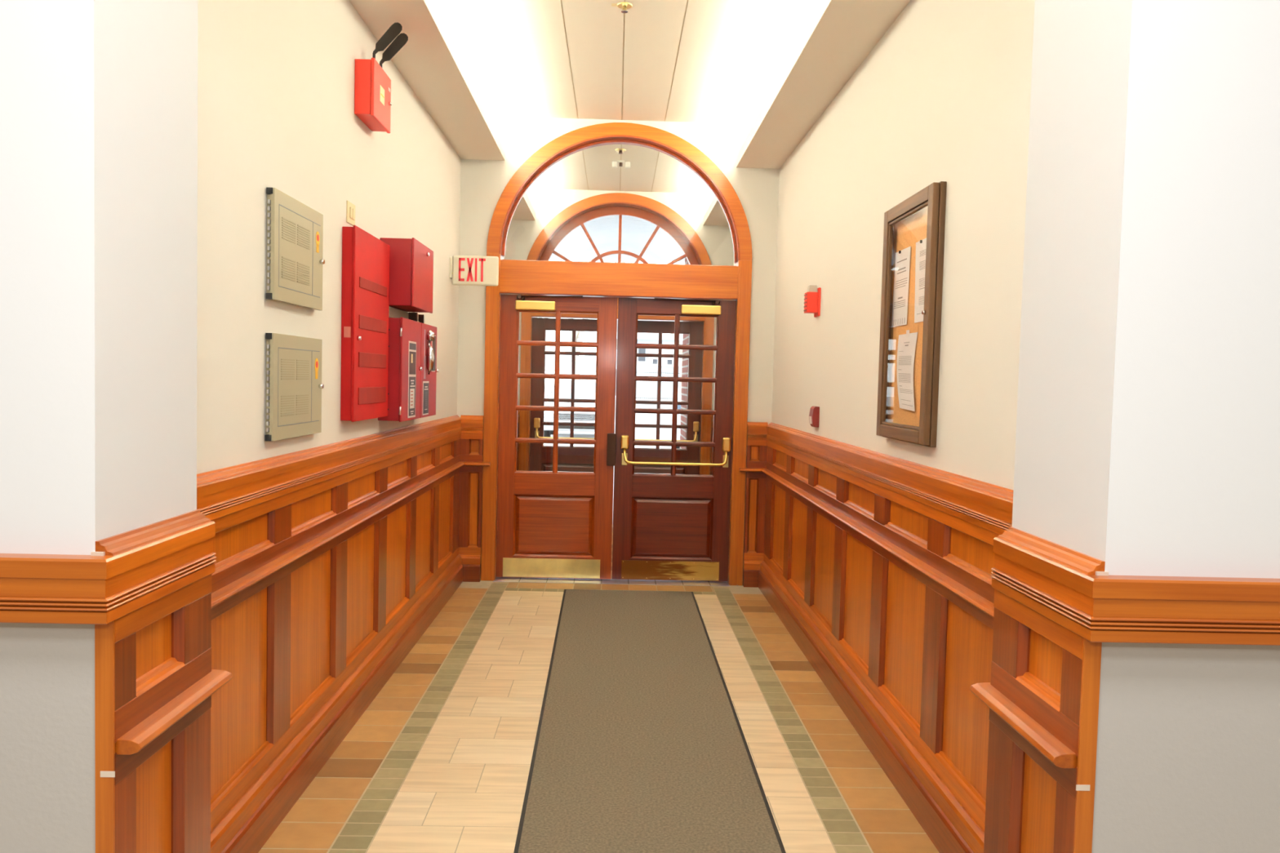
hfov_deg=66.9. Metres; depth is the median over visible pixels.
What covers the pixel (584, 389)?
parked car
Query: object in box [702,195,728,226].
trim
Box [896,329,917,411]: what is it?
paper notice
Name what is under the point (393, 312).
box
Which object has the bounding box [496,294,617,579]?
door
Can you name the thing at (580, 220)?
window
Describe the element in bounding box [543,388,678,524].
ground
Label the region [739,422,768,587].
trim
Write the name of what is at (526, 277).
trim
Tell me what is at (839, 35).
trim
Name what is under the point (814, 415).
station
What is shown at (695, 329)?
door
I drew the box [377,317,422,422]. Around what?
panel
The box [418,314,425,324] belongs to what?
tube
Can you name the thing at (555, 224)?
trim
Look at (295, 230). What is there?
electrical panel
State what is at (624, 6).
sprinkler head
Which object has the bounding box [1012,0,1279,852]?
wall
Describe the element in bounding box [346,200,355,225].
switch plate
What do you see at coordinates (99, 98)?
wall
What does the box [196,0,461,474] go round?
wall
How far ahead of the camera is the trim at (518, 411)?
9.68 m
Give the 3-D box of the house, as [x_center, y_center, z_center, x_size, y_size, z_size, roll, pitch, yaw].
[4.737,-7.279,89.621,16.200,9.320,14.550,1,3,-1]
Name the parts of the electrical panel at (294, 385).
knob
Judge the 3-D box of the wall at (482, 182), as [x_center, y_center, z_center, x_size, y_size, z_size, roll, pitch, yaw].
[-0.174,-0.534,7.160,2.540,3.363,0.200,1,3,-1]
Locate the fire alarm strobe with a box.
[803,284,821,316]
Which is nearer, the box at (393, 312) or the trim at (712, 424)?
the box at (393, 312)
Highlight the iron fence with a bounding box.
[545,367,679,400]
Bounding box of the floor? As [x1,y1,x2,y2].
[257,524,939,852]
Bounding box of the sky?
[550,215,684,262]
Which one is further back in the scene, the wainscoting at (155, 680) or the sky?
the sky
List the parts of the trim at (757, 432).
nosing rail, tall panel, rail, panel, rail, rail, rail, cap moulding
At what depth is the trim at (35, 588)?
1.57 m
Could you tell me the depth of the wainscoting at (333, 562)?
3.63 m
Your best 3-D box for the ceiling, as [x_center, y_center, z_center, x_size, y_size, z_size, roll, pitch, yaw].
[-0.019,-2.042,2.578,9.240,0.100,14.590,1,3,-1]
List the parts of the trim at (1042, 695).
nosing rail, tall panel, rail, rail, rail, panel, cap moulding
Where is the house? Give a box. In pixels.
[615,320,683,398]
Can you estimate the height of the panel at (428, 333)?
0.506 m
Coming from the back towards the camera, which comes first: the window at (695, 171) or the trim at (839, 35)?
the window at (695, 171)
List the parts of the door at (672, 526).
push bar plate, kick plate, raised panel, closer arm, push bar plate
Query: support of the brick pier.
on the ground
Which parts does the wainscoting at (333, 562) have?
tall panel, panel, tall panel, panel, cap moulding, rail, rail, rail, rail, nosing rail, tall panel, panel, tall panel, panel, tall panel, panel, tall panel, panel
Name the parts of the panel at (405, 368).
cabinet door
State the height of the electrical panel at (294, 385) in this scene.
0.354 m
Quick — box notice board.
[875,181,946,447]
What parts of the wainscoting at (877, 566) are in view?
tall panel, panel, tall panel, panel, tall panel, panel, tall panel, panel, rail, nosing rail, rail, rail, rail, cap moulding, tall panel, panel, tall panel, panel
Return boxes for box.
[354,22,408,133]
[388,306,408,319]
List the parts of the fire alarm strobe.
plate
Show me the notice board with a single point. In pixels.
(922, 215)
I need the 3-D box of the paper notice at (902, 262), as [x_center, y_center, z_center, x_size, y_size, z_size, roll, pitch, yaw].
[1.048,-0.558,3.902,0.007,0.304,0.225,1,3,-1]
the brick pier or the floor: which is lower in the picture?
the floor
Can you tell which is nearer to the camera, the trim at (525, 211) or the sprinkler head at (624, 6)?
the sprinkler head at (624, 6)
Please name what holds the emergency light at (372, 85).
attached to the wall at (276, 77)
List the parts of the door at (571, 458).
raised panel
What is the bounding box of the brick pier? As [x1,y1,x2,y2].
[680,257,702,448]
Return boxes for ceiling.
[434,0,820,193]
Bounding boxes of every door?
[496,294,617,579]
[529,317,617,515]
[612,297,736,581]
[613,320,702,509]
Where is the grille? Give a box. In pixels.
[558,413,595,420]
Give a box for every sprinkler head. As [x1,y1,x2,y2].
[611,1,632,13]
[615,148,626,154]
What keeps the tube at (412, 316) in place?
attached to the fire alarm box at (411, 261)
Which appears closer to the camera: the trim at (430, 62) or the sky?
the trim at (430, 62)
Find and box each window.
[502,139,737,266]
[539,206,698,264]
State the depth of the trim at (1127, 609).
1.62 m
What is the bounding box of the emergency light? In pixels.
[612,160,630,168]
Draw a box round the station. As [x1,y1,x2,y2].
[808,406,819,427]
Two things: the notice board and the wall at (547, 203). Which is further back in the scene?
the wall at (547, 203)
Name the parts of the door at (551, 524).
closer arm, kick plate, raised panel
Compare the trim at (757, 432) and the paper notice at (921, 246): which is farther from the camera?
the trim at (757, 432)
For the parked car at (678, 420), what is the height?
1.549 m
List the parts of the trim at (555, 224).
casing leg, casing leg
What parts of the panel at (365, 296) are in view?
embossed plate, embossed plate, embossed plate, embossed plate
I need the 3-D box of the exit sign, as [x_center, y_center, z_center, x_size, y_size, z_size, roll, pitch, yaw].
[-1.135,-1.068,6.644,0.328,0.203,0.090,1,3,-1]
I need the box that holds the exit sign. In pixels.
[448,255,498,286]
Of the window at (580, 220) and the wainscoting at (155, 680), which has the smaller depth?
the wainscoting at (155, 680)
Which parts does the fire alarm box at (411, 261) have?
cabinet door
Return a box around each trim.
[0,553,106,624]
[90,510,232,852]
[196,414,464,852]
[349,0,505,160]
[458,415,490,582]
[480,122,751,585]
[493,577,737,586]
[511,191,535,220]
[516,410,519,470]
[518,192,714,475]
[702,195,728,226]
[710,414,713,475]
[736,0,911,168]
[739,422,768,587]
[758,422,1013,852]
[969,526,1108,852]
[1090,575,1279,645]
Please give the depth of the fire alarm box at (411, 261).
4.67 m
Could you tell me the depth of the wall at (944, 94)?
3.68 m
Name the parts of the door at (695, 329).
raised panel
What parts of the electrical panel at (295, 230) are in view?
knob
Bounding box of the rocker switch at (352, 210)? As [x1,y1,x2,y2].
[349,207,355,219]
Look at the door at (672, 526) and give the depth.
7.17 m
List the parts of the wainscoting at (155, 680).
cap moulding, tall panel, panel, rail, rail, rail, nosing rail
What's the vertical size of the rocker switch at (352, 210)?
0.045 m
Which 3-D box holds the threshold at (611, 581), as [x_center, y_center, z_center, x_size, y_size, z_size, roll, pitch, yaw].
[-0.178,1.149,7.168,1.792,0.008,0.170,1,3,-1]
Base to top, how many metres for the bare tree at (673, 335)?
8.166 m
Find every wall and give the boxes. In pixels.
[0,0,197,852]
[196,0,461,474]
[457,115,779,585]
[503,188,733,457]
[733,0,1035,489]
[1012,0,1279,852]
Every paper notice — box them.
[891,246,911,327]
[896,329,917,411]
[914,238,926,323]
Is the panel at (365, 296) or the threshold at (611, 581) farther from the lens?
the threshold at (611, 581)
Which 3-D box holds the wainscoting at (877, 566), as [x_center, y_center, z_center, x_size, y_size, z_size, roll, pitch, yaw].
[0.978,0.697,4.611,0.072,1.209,5.070,1,3,-1]
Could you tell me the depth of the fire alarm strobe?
5.50 m
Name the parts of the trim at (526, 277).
casing leg, casing leg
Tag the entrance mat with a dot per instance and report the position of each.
(641, 746)
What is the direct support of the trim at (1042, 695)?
attached to the wall at (1148, 434)
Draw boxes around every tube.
[408,312,419,322]
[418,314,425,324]
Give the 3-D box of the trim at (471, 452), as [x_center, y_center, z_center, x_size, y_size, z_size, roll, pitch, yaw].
[-1.207,0.525,7.050,0.220,1.209,0.072,1,3,-1]
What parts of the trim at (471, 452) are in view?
rail, rail, rail, rail, cap moulding, tall panel, panel, nosing rail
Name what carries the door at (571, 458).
in the wall at (547, 203)
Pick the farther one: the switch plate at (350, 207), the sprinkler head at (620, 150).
the sprinkler head at (620, 150)
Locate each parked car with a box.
[543,380,595,436]
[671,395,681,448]
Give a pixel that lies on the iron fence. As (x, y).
(549, 370)
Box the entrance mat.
[513,589,786,852]

